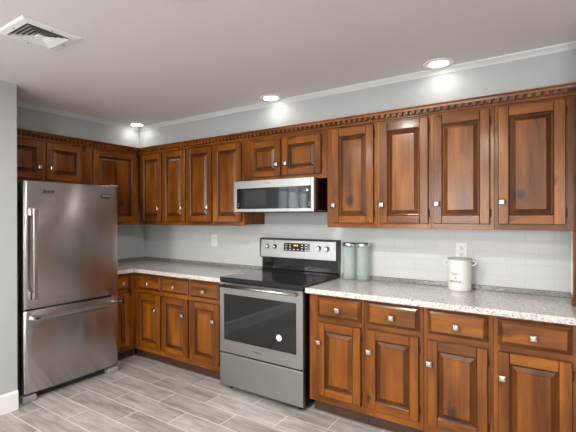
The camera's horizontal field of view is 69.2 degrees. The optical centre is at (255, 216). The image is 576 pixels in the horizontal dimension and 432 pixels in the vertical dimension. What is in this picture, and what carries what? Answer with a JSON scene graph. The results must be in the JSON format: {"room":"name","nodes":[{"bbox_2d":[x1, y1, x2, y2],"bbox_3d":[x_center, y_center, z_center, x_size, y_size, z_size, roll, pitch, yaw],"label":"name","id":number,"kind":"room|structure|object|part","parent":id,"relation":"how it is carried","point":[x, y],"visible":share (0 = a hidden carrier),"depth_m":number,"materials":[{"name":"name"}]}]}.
{"room":"kitchen","nodes":[
{"label":"kitchen","id":0,"kind":"room"},
{"bbox_2d":[0,81,16,394],"bbox_3d":[-3.556,0.225,1.349,0.918,2.384,4.885,0,0,36],"label":"wall","id":1,"kind":"structure","parent":0,"point":[8,91],"depth_m":3.01,"materials":[{"name":"grey paint"}]},
{"bbox_2d":[0,390,18,415],"bbox_3d":[-3.147,1.348,1.118,0.016,0.137,4.785,0,0,36],"label":"baseboard","id":2,"kind":"structure","parent":1,"relation":"attached to","point":[8,401],"depth_m":3.00,"materials":[{"name":"white paint"}]},
{"bbox_2d":[138,154,139,222],"bbox_3d":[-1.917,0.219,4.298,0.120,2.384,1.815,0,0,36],"label":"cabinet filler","id":3,"kind":"structure","parent":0,"point":[138,154],"depth_m":4.93,"materials":[{"name":"brown wood"}]},
{"bbox_2d":[17,137,90,184],"bbox_3d":[-1.974,-0.500,3.795,0.364,0.413,0.884,0,0,36],"label":"upper cabinet","id":4,"kind":"object","parent":3,"relation":"attached to","point":[37,160],"visible":0.79,"depth_m":3.74,"materials":[{"name":"brown wood"}]},
{"bbox_3d":[-1.983,-0.494,3.534,0.014,0.217,0.235,0,0,36],"label":"door panel","id":5,"kind":"part","parent":4,"relation":"part of","materials":[{"name":"brown wood"}]},
{"bbox_3d":[-1.985,-0.497,3.535,0.020,0.333,0.345,0,0,36],"label":"door","id":6,"kind":"part","parent":4,"relation":"part of","materials":[{"name":"brown wood"}]},
{"bbox_3d":[-1.761,-0.498,3.846,0.020,0.333,0.348,0,0,36],"label":"door","id":7,"kind":"part","parent":4,"relation":"part of","materials":[{"name":"brown wood"}]},
{"bbox_3d":[-1.759,-0.495,3.845,0.014,0.217,0.238,0,0,36],"label":"door panel","id":8,"kind":"part","parent":4,"relation":"part of","materials":[{"name":"brown wood"}]},
{"bbox_2d":[17,128,140,154],"bbox_3d":[-1.684,-0.709,3.929,0.045,0.062,1.489,0,0,36],"label":"crown molding","id":9,"kind":"structure","parent":4,"relation":"attached to","point":[23,133],"depth_m":3.91,"materials":[{"name":"brown wood"}]},
{"bbox_2d":[91,148,137,224],"bbox_3d":[-1.562,-0.311,4.389,0.335,0.792,0.559,0,0,36],"label":"upper cabinet","id":10,"kind":"object","parent":3,"relation":"attached to","point":[108,167],"visible":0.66,"depth_m":4.33,"materials":[{"name":"brown wood"}]},
{"bbox_3d":[-1.439,-0.305,4.287,0.014,0.599,0.398,0,0,36],"label":"door panel","id":11,"kind":"part","parent":10,"relation":"part of","materials":[{"name":"brown wood"}]},
{"bbox_2d":[118,223,143,258],"bbox_3d":[-1.609,0.291,4.618,0.006,0.440,0.924,0,0,36],"label":"tiled wall","id":12,"kind":"structure","parent":3,"relation":"attached to","point":[130,237],"depth_m":4.83,"materials":[{"name":"white tile"}]},
{"bbox_2d":[118,256,144,261],"bbox_3d":[-1.593,0.493,4.615,0.020,0.034,0.908,0,0,36],"label":"trim","id":13,"kind":"structure","parent":3,"relation":"attached to","point":[133,258],"depth_m":4.82,"materials":[{"name":"stone"}]},
{"bbox_2d":[0,348,391,431],"bbox_3d":[-0.552,1.452,0.363,6.700,0.080,6.600,0,0,36],"label":"floor","id":14,"kind":"structure","parent":0,"point":[145,394],"depth_m":3.06,"materials":[{"name":"grey tile"}]},
{"bbox_2d":[17,180,121,403],"bbox_3d":[-1.766,0.563,3.657,0.817,1.697,0.846,0,0,36],"label":"refrigerator","id":15,"kind":"object","parent":14,"relation":"on","point":[67,233],"visible":0.99,"depth_m":3.38,"materials":[{"name":"grey metal"}]},
{"bbox_3d":[-1.657,0.277,3.127,0.020,0.670,0.030,0,0,36],"label":"door handle","id":16,"kind":"part","parent":15,"relation":"part of","materials":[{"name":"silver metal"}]},
{"bbox_3d":[-1.517,0.214,3.474,0.070,0.976,0.840,0,0,36],"label":"door","id":17,"kind":"part","parent":15,"relation":"part of","materials":[{"name":"metal"}]},
{"bbox_3d":[-1.516,1.029,3.475,0.070,0.629,0.840,0,0,36],"label":"freezer drawer","id":18,"kind":"part","parent":15,"relation":"part of","materials":[{"name":"metal"}]},
{"bbox_3d":[-1.435,0.766,3.434,0.019,0.028,0.758,0,0,36],"label":"drawer handle","id":19,"kind":"part","parent":15,"relation":"part of","materials":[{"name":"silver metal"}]},
{"bbox_2d":[118,272,134,360],"bbox_3d":[-1.497,0.980,4.206,0.653,0.862,0.356,0,0,36],"label":"base cabinet","id":20,"kind":"object","parent":14,"relation":"on","point":[126,282],"visible":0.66,"depth_m":4.05,"materials":[{"name":"brown wood"}]},
{"bbox_3d":[-1.281,1.004,4.010,0.014,0.402,0.051,0,0,36],"label":"door panel","id":21,"kind":"part","parent":20,"relation":"part of","materials":[{"name":"brown wood"}]},
{"bbox_3d":[-1.283,0.634,4.011,0.021,0.144,0.161,0,0,36],"label":"drawer","id":22,"kind":"part","parent":20,"relation":"part of","materials":[{"name":"brown wood"}]},
{"bbox_3d":[-1.282,1.002,4.011,0.020,0.518,0.161,0,0,36],"label":"door","id":23,"kind":"part","parent":20,"relation":"part of","materials":[{"name":"brown wood"}]},
{"bbox_2d":[135,272,167,363],"bbox_3d":[-0.907,0.979,4.276,0.468,0.862,0.653,0,0,36],"label":"base cabinet","id":24,"kind":"object","parent":14,"relation":"on","point":[148,287],"visible":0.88,"depth_m":4.01,"materials":[{"name":"brown wood"}]},
{"bbox_3d":[-1.029,1.004,4.008,0.225,0.402,0.014,0,0,36],"label":"door panel","id":25,"kind":"part","parent":24,"relation":"part of","materials":[{"name":"brown wood"}]},
{"bbox_3d":[-1.028,1.001,4.009,0.335,0.518,0.020,0,0,36],"label":"door","id":26,"kind":"part","parent":24,"relation":"part of","materials":[{"name":"brown wood"}]},
{"bbox_3d":[-1.029,0.634,4.009,0.335,0.144,0.021,0,0,36],"label":"drawer","id":27,"kind":"part","parent":24,"relation":"part of","materials":[{"name":"brown wood"}]},
{"bbox_2d":[118,259,254,282],"bbox_3d":[-0.888,0.529,4.104,1.758,0.037,0.909,0,0,36],"label":"countertop","id":28,"kind":"structure","parent":24,"relation":"on","point":[163,268],"depth_m":4.02,"materials":[{"name":"stone"}]},
{"bbox_2d":[161,276,195,371],"bbox_3d":[-0.567,0.978,4.031,0.369,0.862,0.653,0,0,36],"label":"base cabinet","id":29,"kind":"object","parent":14,"relation":"on","point":[175,298],"visible":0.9,"depth_m":3.79,"materials":[{"name":"brown wood"}]},
{"bbox_3d":[-0.738,1.004,3.797,0.237,0.402,0.014,0,0,36],"label":"door panel","id":30,"kind":"part","parent":29,"relation":"part of","materials":[{"name":"brown wood"}]},
{"bbox_3d":[-0.737,1.001,3.799,0.347,0.518,0.020,0,0,36],"label":"door","id":31,"kind":"part","parent":29,"relation":"part of","materials":[{"name":"brown wood"}]},
{"bbox_3d":[-0.738,0.634,3.799,0.347,0.144,0.021,0,0,36],"label":"drawer","id":32,"kind":"part","parent":29,"relation":"part of","materials":[{"name":"brown wood"}]},
{"bbox_2d":[190,279,220,379],"bbox_3d":[-0.259,0.978,3.808,0.388,0.862,0.653,0,0,36],"label":"base cabinet","id":33,"kind":"object","parent":14,"relation":"on","point":[205,350],"visible":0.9,"depth_m":3.58,"materials":[{"name":"brown wood"}]},
{"bbox_3d":[-0.439,1.003,3.581,0.225,0.402,0.014,0,0,36],"label":"door panel","id":34,"kind":"part","parent":33,"relation":"part of","materials":[{"name":"brown wood"}]},
{"bbox_3d":[-0.438,1.000,3.583,0.335,0.518,0.020,0,0,36],"label":"door","id":35,"kind":"part","parent":33,"relation":"part of","materials":[{"name":"brown wood"}]},
{"bbox_3d":[-0.439,0.633,3.582,0.335,0.144,0.021,0,0,36],"label":"drawer","id":36,"kind":"part","parent":33,"relation":"part of","materials":[{"name":"brown wood"}]},
{"bbox_2d":[219,237,340,409],"bbox_3d":[0.197,0.802,3.438,0.778,1.212,0.714,0,0,36],"label":"range","id":37,"kind":"object","parent":14,"relation":"on","point":[265,312],"visible":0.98,"depth_m":3.23,"materials":[{"name":"silver metal"}]},
{"bbox_3d":[0.010,0.556,3.168,0.716,0.025,0.060,0,0,36],"label":"oven handle","id":38,"kind":"part","parent":37,"relation":"part of","materials":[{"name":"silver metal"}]},
{"bbox_3d":[0.033,1.240,3.210,0.778,0.258,0.033,0,0,36],"label":"storage drawer","id":39,"kind":"part","parent":37,"relation":"part of","materials":[{"name":"metal"}]},
{"bbox_3d":[0.033,0.818,3.210,0.778,0.561,0.033,0,0,36],"label":"oven door","id":40,"kind":"part","parent":37,"relation":"part of","materials":[{"name":"metal"}]},
{"bbox_2d":[220,269,337,290],"bbox_3d":[0.194,0.510,3.434,0.778,0.037,0.593,0,0,36],"label":"cooktop","id":41,"kind":"object","parent":37,"relation":"in","point":[267,279],"depth_m":3.32,"materials":[{"name":"black glass"}]},
{"bbox_2d":[310,294,368,423],"bbox_3d":[0.720,0.977,3.101,0.410,0.862,0.653,0,0,36],"label":"base cabinet","id":42,"kind":"object","parent":14,"relation":"on","point":[337,324],"visible":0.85,"depth_m":2.85,"materials":[{"name":"brown wood"}]},
{"bbox_3d":[0.570,1.002,2.852,0.211,0.402,0.014,0,0,36],"label":"door panel","id":43,"kind":"part","parent":42,"relation":"part of","materials":[{"name":"brown wood"}]},
{"bbox_3d":[0.571,0.999,2.854,0.321,0.518,0.020,0,0,36],"label":"door","id":44,"kind":"part","parent":42,"relation":"part of","materials":[{"name":"brown wood"}]},
{"bbox_3d":[0.570,0.632,2.853,0.321,0.144,0.021,0,0,36],"label":"drawer","id":45,"kind":"part","parent":42,"relation":"part of","materials":[{"name":"brown wood"}]},
{"bbox_2d":[305,277,575,325],"bbox_3d":[1.170,0.526,2.782,1.549,0.037,0.641,0,0,36],"label":"countertop","id":46,"kind":"structure","parent":42,"relation":"on","point":[551,309],"depth_m":2.61,"materials":[{"name":"stone"}]},
{"bbox_2d":[343,242,355,246],"bbox_3d":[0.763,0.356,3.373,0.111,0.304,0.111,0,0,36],"label":"lid","id":47,"kind":"object","parent":46,"relation":"on","point":[345,244],"visible":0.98,"depth_m":3.33,"materials":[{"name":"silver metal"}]},
{"bbox_2d":[356,242,369,247],"bbox_3d":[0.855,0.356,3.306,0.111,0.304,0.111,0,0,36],"label":"lid","id":48,"kind":"object","parent":46,"relation":"on","point":[358,244],"visible":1,"depth_m":3.26,"materials":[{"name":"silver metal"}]},
{"bbox_2d":[443,257,476,291],"bbox_3d":[1.412,0.395,2.875,0.157,0.225,0.157,0,0,-20],"label":"crock","id":49,"kind":"object","parent":46,"relation":"on","point":[459,268],"visible":1,"depth_m":2.81,"materials":[{"name":"white ceramic"}]},
{"bbox_3d":[1.411,0.290,2.875,0.157,0.016,0.157,0,0,36],"label":"lid","id":50,"kind":"part","parent":49,"relation":"part of","materials":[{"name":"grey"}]},
{"bbox_2d":[365,300,425,431],"bbox_3d":[1.038,0.977,2.871,0.371,0.862,0.653,0,0,36],"label":"base cabinet","id":51,"kind":"object","parent":14,"relation":"on","point":[394,333],"visible":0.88,"depth_m":2.63,"materials":[{"name":"brown wood"}]},
{"bbox_3d":[0.736,0.882,2.704,0.036,0.036,0.029,0,0,36],"label":"knob","id":52,"kind":"part","parent":51,"relation":"part of","materials":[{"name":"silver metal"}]},
{"bbox_3d":[0.853,0.641,2.619,0.036,0.036,0.029,0,0,36],"label":"knob","id":53,"kind":"part","parent":51,"relation":"part of","materials":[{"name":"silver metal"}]},
{"bbox_3d":[0.867,1.002,2.637,0.216,0.402,0.014,0,0,36],"label":"door panel","id":54,"kind":"part","parent":51,"relation":"part of","materials":[{"name":"brown wood"}]},
{"bbox_3d":[0.867,0.632,2.639,0.326,0.144,0.021,0,0,36],"label":"drawer","id":55,"kind":"part","parent":51,"relation":"part of","materials":[{"name":"brown wood"}]},
{"bbox_3d":[0.868,0.999,2.639,0.326,0.518,0.020,0,0,36],"label":"door","id":56,"kind":"part","parent":51,"relation":"part of","materials":[{"name":"brown wood"}]},
{"bbox_2d":[424,307,493,431],"bbox_3d":[1.339,0.976,2.654,0.370,0.862,0.653,0,0,36],"label":"base cabinet","id":57,"kind":"object","parent":14,"relation":"on","point":[458,346],"visible":0.9,"depth_m":2.41,"materials":[{"name":"brown wood"}]},
{"bbox_3d":[1.038,0.882,2.486,0.036,0.036,0.029,0,0,36],"label":"knob","id":58,"kind":"part","parent":57,"relation":"part of","materials":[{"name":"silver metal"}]},
{"bbox_3d":[1.157,0.640,2.400,0.036,0.036,0.029,0,0,36],"label":"knob","id":59,"kind":"part","parent":57,"relation":"part of","materials":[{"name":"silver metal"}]},
{"bbox_3d":[1.170,1.001,2.418,0.210,0.402,0.014,0,0,36],"label":"door panel","id":60,"kind":"part","parent":57,"relation":"part of","materials":[{"name":"brown wood"}]},
{"bbox_3d":[1.171,0.998,2.420,0.320,0.518,0.020,0,0,36],"label":"door","id":61,"kind":"part","parent":57,"relation":"part of","materials":[{"name":"brown wood"}]},
{"bbox_3d":[1.171,0.631,2.420,0.320,0.144,0.021,0,0,36],"label":"drawer","id":62,"kind":"part","parent":57,"relation":"part of","materials":[{"name":"brown wood"}]},
{"bbox_2d":[493,316,575,431],"bbox_3d":[1.642,0.976,2.435,0.375,0.862,0.653,0,0,36],"label":"base cabinet","id":63,"kind":"object","parent":14,"relation":"on","point":[534,362],"visible":0.89,"depth_m":2.19,"materials":[{"name":"brown wood"}]},
{"bbox_3d":[1.345,0.881,2.264,0.036,0.036,0.029,0,0,36],"label":"knob","id":64,"kind":"part","parent":63,"relation":"part of","materials":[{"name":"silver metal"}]},
{"bbox_3d":[1.459,0.640,2.182,0.036,0.036,0.029,0,0,36],"label":"knob","id":65,"kind":"part","parent":63,"relation":"part of","materials":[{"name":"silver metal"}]},
{"bbox_3d":[1.473,1.001,2.200,0.218,0.402,0.014,0,0,36],"label":"door panel","id":66,"kind":"part","parent":63,"relation":"part of","materials":[{"name":"brown wood"}]},
{"bbox_3d":[1.473,0.631,2.201,0.328,0.144,0.021,0,0,36],"label":"drawer","id":67,"kind":"part","parent":63,"relation":"part of","materials":[{"name":"brown wood"}]},
{"bbox_3d":[1.474,0.998,2.202,0.328,0.518,0.020,0,0,36],"label":"door","id":68,"kind":"part","parent":63,"relation":"part of","materials":[{"name":"brown wood"}]},
{"bbox_2d":[0,0,575,124],"bbox_3d":[-0.557,-1.022,0.361,6.900,0.100,6.800,0,0,36],"label":"ceiling","id":69,"kind":"structure","parent":0,"point":[148,62],"depth_m":2.36,"materials":[{"name":"white paint"}]},
{"bbox_2d":[0,15,82,50],"bbox_3d":[-1.151,-0.964,2.218,0.298,0.016,0.315,0,0,36],"label":"ceiling vent","id":70,"kind":"object","parent":69,"relation":"in","point":[23,28],"visible":1,"depth_m":2.20,"materials":[{"name":"white plastic"}]},
{"bbox_3d":[-1.151,-0.962,2.218,0.040,0.012,0.040,0,0,36],"label":"plate","id":71,"kind":"part","parent":70,"relation":"part of","materials":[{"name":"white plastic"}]},
{"bbox_2d":[128,122,145,126],"bbox_3d":[-1.248,-0.969,4.381,0.184,0.010,0.184,0,0,36],"label":"recessed light","id":72,"kind":"object","parent":69,"relation":"in","point":[136,124],"visible":1,"depth_m":4.35,"materials":[{"name":"white plastic"}]},
{"bbox_2d":[260,94,281,100],"bbox_3d":[0.127,-0.971,3.403,0.184,0.010,0.184,0,0,36],"label":"recessed light","id":73,"kind":"object","parent":69,"relation":"in","point":[269,97],"visible":1,"depth_m":3.37,"materials":[{"name":"white plastic"}]},
{"bbox_2d":[423,58,453,68],"bbox_3d":[1.163,-0.972,2.643,0.184,0.010,0.184,0,0,36],"label":"recessed light","id":74,"kind":"object","parent":69,"relation":"in","point":[436,63],"visible":1,"depth_m":2.63,"materials":[{"name":"white plastic"}]},
{"bbox_2d":[17,49,575,151],"bbox_3d":[-0.207,-0.859,3.060,4.106,0.232,1.815,0,0,36],"label":"wall","id":75,"kind":"structure","parent":0,"point":[555,68],"depth_m":3.15,"materials":[{"name":"grey paint"}]},
{"bbox_2d":[17,101,138,130],"bbox_3d":[-1.701,-0.954,3.922,0.028,0.038,1.462,0,0,36],"label":"trim","id":76,"kind":"structure","parent":75,"relation":"attached to","point":[19,104],"depth_m":3.91,"materials":[{"name":"grey"}]},
{"bbox_2d":[138,41,575,130],"bbox_3d":[0.258,-0.957,3.428,3.783,0.038,0.028,0,0,36],"label":"trim","id":77,"kind":"structure","parent":75,"relation":"attached to","point":[567,46],"depth_m":2.92,"materials":[{"name":"grey"}]},
{"bbox_2d":[264,212,341,277],"bbox_3d":[1.405,0.214,3.091,6.920,2.384,0.120,0,0,36],"label":"wall","id":78,"kind":"structure","parent":0,"point":[317,217],"depth_m":3.76,"materials":[{"name":"grey paint"}]},
{"bbox_2d":[140,151,162,224],"bbox_3d":[-1.036,-0.312,4.546,0.369,0.792,0.364,0,0,36],"label":"upper cabinet","id":79,"kind":"object","parent":78,"relation":"attached to","point":[150,163],"visible":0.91,"depth_m":4.41,"materials":[{"name":"brown wood"}]},
{"bbox_3d":[-1.110,-0.306,4.420,0.215,0.599,0.014,0,0,36],"label":"door panel","id":80,"kind":"part","parent":79,"relation":"part of","materials":[{"name":"brown wood"}]},
{"bbox_2d":[140,82,575,153],"bbox_3d":[0.275,-0.712,3.404,3.726,0.062,0.045,0,0,36],"label":"crown molding","id":81,"kind":"structure","parent":79,"relation":"attached to","point":[568,89],"depth_m":2.91,"materials":[{"name":"brown wood"}]},
{"bbox_2d":[162,148,186,224],"bbox_3d":[-0.746,-0.313,4.336,0.345,0.792,0.364,0,0,36],"label":"upper cabinet","id":82,"kind":"object","parent":78,"relation":"attached to","point":[173,161],"visible":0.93,"depth_m":4.21,"materials":[{"name":"brown wood"}]},
{"bbox_3d":[-0.831,-0.306,4.218,0.216,0.599,0.014,0,0,36],"label":"door panel","id":83,"kind":"part","parent":82,"relation":"part of","materials":[{"name":"brown wood"}]},
{"bbox_2d":[186,145,213,225],"bbox_3d":[-0.463,-0.313,4.131,0.352,0.792,0.364,0,0,36],"label":"upper cabinet","id":84,"kind":"object","parent":78,"relation":"attached to","point":[199,160],"visible":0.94,"depth_m":4.00,"materials":[{"name":"brown wood"}]},
{"bbox_3d":[-0.548,-0.306,4.014,0.222,0.599,0.014,0,0,36],"label":"door panel","id":85,"kind":"part","parent":84,"relation":"part of","materials":[{"name":"brown wood"}]},
{"bbox_2d":[213,140,263,225],"bbox_3d":[-0.161,-0.314,3.931,0.369,0.792,0.335,0,0,36],"label":"upper cabinet","id":86,"kind":"object","parent":78,"relation":"attached to","point":[228,158],"visible":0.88,"depth_m":3.80,"materials":[{"name":"brown wood"}]},
{"bbox_3d":[-0.261,-0.307,3.807,0.220,0.599,0.014,0,0,36],"label":"door panel","id":87,"kind":"part","parent":86,"relation":"part of","materials":[{"name":"brown wood"}]},
{"bbox_3d":[-0.260,-0.310,3.809,0.330,0.715,0.020,0,0,36],"label":"door","id":88,"kind":"part","parent":86,"relation":"part of","materials":[{"name":"brown wood"}]},
{"bbox_3d":[-0.241,-0.313,3.819,0.369,0.792,0.019,0,0,36],"label":"frame","id":89,"kind":"part","parent":86,"relation":"part of","materials":[{"name":"brown wood"}]},
{"bbox_2d":[245,129,326,180],"bbox_3d":[0.308,-0.506,3.574,0.807,0.407,0.364,0,0,36],"label":"upper cabinet","id":90,"kind":"object","parent":78,"relation":"attached to","point":[303,154],"visible":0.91,"depth_m":3.42,"materials":[{"name":"brown wood"}]},
{"bbox_3d":[0.077,-0.493,3.562,0.214,0.196,0.014,0,0,36],"label":"door panel","id":91,"kind":"part","parent":90,"relation":"part of","materials":[{"name":"brown wood"}]},
{"bbox_3d":[0.079,-0.496,3.564,0.324,0.312,0.020,0,0,36],"label":"door","id":92,"kind":"part","parent":90,"relation":"part of","materials":[{"name":"brown wood"}]},
{"bbox_2d":[234,177,326,212],"bbox_3d":[0.264,-0.168,3.545,0.766,0.264,0.461,0,0,36],"label":"microwave","id":93,"kind":"object","parent":90,"relation":"attached to","point":[306,194],"visible":0.99,"depth_m":3.31,"materials":[{"name":"silver metal"}]},
{"bbox_3d":[0.140,-0.152,3.369,0.720,0.177,0.026,0,0,36],"label":"door glass","id":94,"kind":"part","parent":93,"relation":"part of","materials":[{"name":"black glass"}]},
{"bbox_3d":[0.369,-0.493,3.351,0.246,0.196,0.014,0,0,36],"label":"door panel","id":95,"kind":"part","parent":90,"relation":"part of","materials":[{"name":"brown wood"}]},
{"bbox_3d":[0.370,-0.496,3.353,0.356,0.312,0.020,0,0,36],"label":"door","id":96,"kind":"part","parent":90,"relation":"part of","materials":[{"name":"brown wood"}]},
{"bbox_2d":[327,122,377,227],"bbox_3d":[0.796,-0.315,3.222,0.394,0.792,0.364,0,0,36],"label":"upper cabinet","id":97,"kind":"object","parent":78,"relation":"attached to","point":[351,150],"visible":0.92,"depth_m":3.09,"materials":[{"name":"brown wood"}]},
{"bbox_3d":[0.721,-0.308,3.097,0.216,0.599,0.014,0,0,36],"label":"door panel","id":98,"kind":"part","parent":97,"relation":"part of","materials":[{"name":"brown wood"}]},
{"bbox_2d":[144,224,572,293],"bbox_3d":[0.327,0.288,3.791,4.100,0.440,0.009,0,0,36],"label":"tiled wall","id":99,"kind":"structure","parent":78,"relation":"attached to","point":[528,259],"depth_m":3.18,"materials":[{"name":"white tile"}]},
{"bbox_2d":[144,257,261,269],"bbox_3d":[-0.620,0.492,4.460,1.738,0.034,0.020,0,0,36],"label":"trim","id":100,"kind":"structure","parent":99,"relation":"attached to","point":[145,258],"depth_m":4.37,"materials":[{"name":"stone"}]},
{"bbox_2d":[212,234,216,245],"bbox_3d":[-0.426,0.244,4.328,0.076,0.120,0.008,0,0,36],"label":"outlet","id":101,"kind":"object","parent":99,"relation":"attached to","point":[214,236],"visible":1,"depth_m":4.33,"materials":[{"name":"white plastic"}]},
{"bbox_2d":[342,273,570,297],"bbox_3d":[1.346,0.490,3.039,1.528,0.034,0.020,0,0,36],"label":"trim","id":102,"kind":"structure","parent":99,"relation":"attached to","point":[344,275],"depth_m":2.89,"materials":[{"name":"stone"}]},
{"bbox_2d":[456,243,466,256],"bbox_3d":[1.467,0.246,2.960,0.076,0.120,0.008,0,0,36],"label":"outlet","id":103,"kind":"object","parent":99,"relation":"attached to","point":[461,248],"visible":0.82,"depth_m":2.96,"materials":[{"name":"white plastic"}]},
{"bbox_2d":[377,115,430,228],"bbox_3d":[1.105,-0.315,2.998,0.365,0.792,0.364,0,0,36],"label":"upper cabinet","id":104,"kind":"object","parent":78,"relation":"attached to","point":[403,145],"visible":0.95,"depth_m":2.87,"materials":[{"name":"brown wood"}]},
{"bbox_3d":[1.023,-0.308,2.879,0.219,0.599,0.014,0,0,36],"label":"door panel","id":105,"kind":"part","parent":104,"relation":"part of","materials":[{"name":"brown wood"}]},
{"bbox_2d":[431,106,493,229],"bbox_3d":[1.403,-0.315,2.783,0.367,0.792,0.364,0,0,36],"label":"upper cabinet","id":106,"kind":"object","parent":78,"relation":"attached to","point":[462,142],"visible":0.94,"depth_m":2.65,"materials":[{"name":"brown wood"}]},
{"bbox_3d":[1.190,-0.085,2.731,0.036,0.036,0.029,0,0,36],"label":"knob","id":107,"kind":"part","parent":106,"relation":"part of","materials":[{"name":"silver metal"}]},
{"bbox_3d":[1.315,-0.309,2.668,0.221,0.599,0.014,0,0,36],"label":"door panel","id":108,"kind":"part","parent":106,"relation":"part of","materials":[{"name":"brown wood"}]},
{"bbox_2d":[494,95,575,230],"bbox_3d":[1.715,-0.316,2.558,0.399,0.792,0.364,0,0,36],"label":"upper cabinet","id":109,"kind":"object","parent":78,"relation":"attached to","point":[535,141],"visible":0.93,"depth_m":2.43,"materials":[{"name":"brown wood"}]},
{"bbox_3d":[1.491,-0.089,2.514,0.036,0.036,0.029,0,0,36],"label":"knob","id":110,"kind":"part","parent":109,"relation":"part of","materials":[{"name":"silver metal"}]},
{"bbox_3d":[1.620,-0.309,2.447,0.222,0.599,0.014,0,0,36],"label":"door panel","id":111,"kind":"part","parent":109,"relation":"part of","materials":[{"name":"brown wood"}]},
{"bbox_3d":[1.850,0.214,2.288,0.130,2.384,0.660,0,0,36],"label":"wall","id":112,"kind":"structure","parent":0,"visible":0},
{"bbox_2d":[571,231,575,304],"bbox_3d":[1.842,0.293,2.407,0.022,0.417,0.158,0,0,36],"label":"trim","id":113,"kind":"structure","parent":112,"relation":"attached to","point":[573,296],"depth_m":2.34,"materials":[{"name":"brown wood"}]}
]}

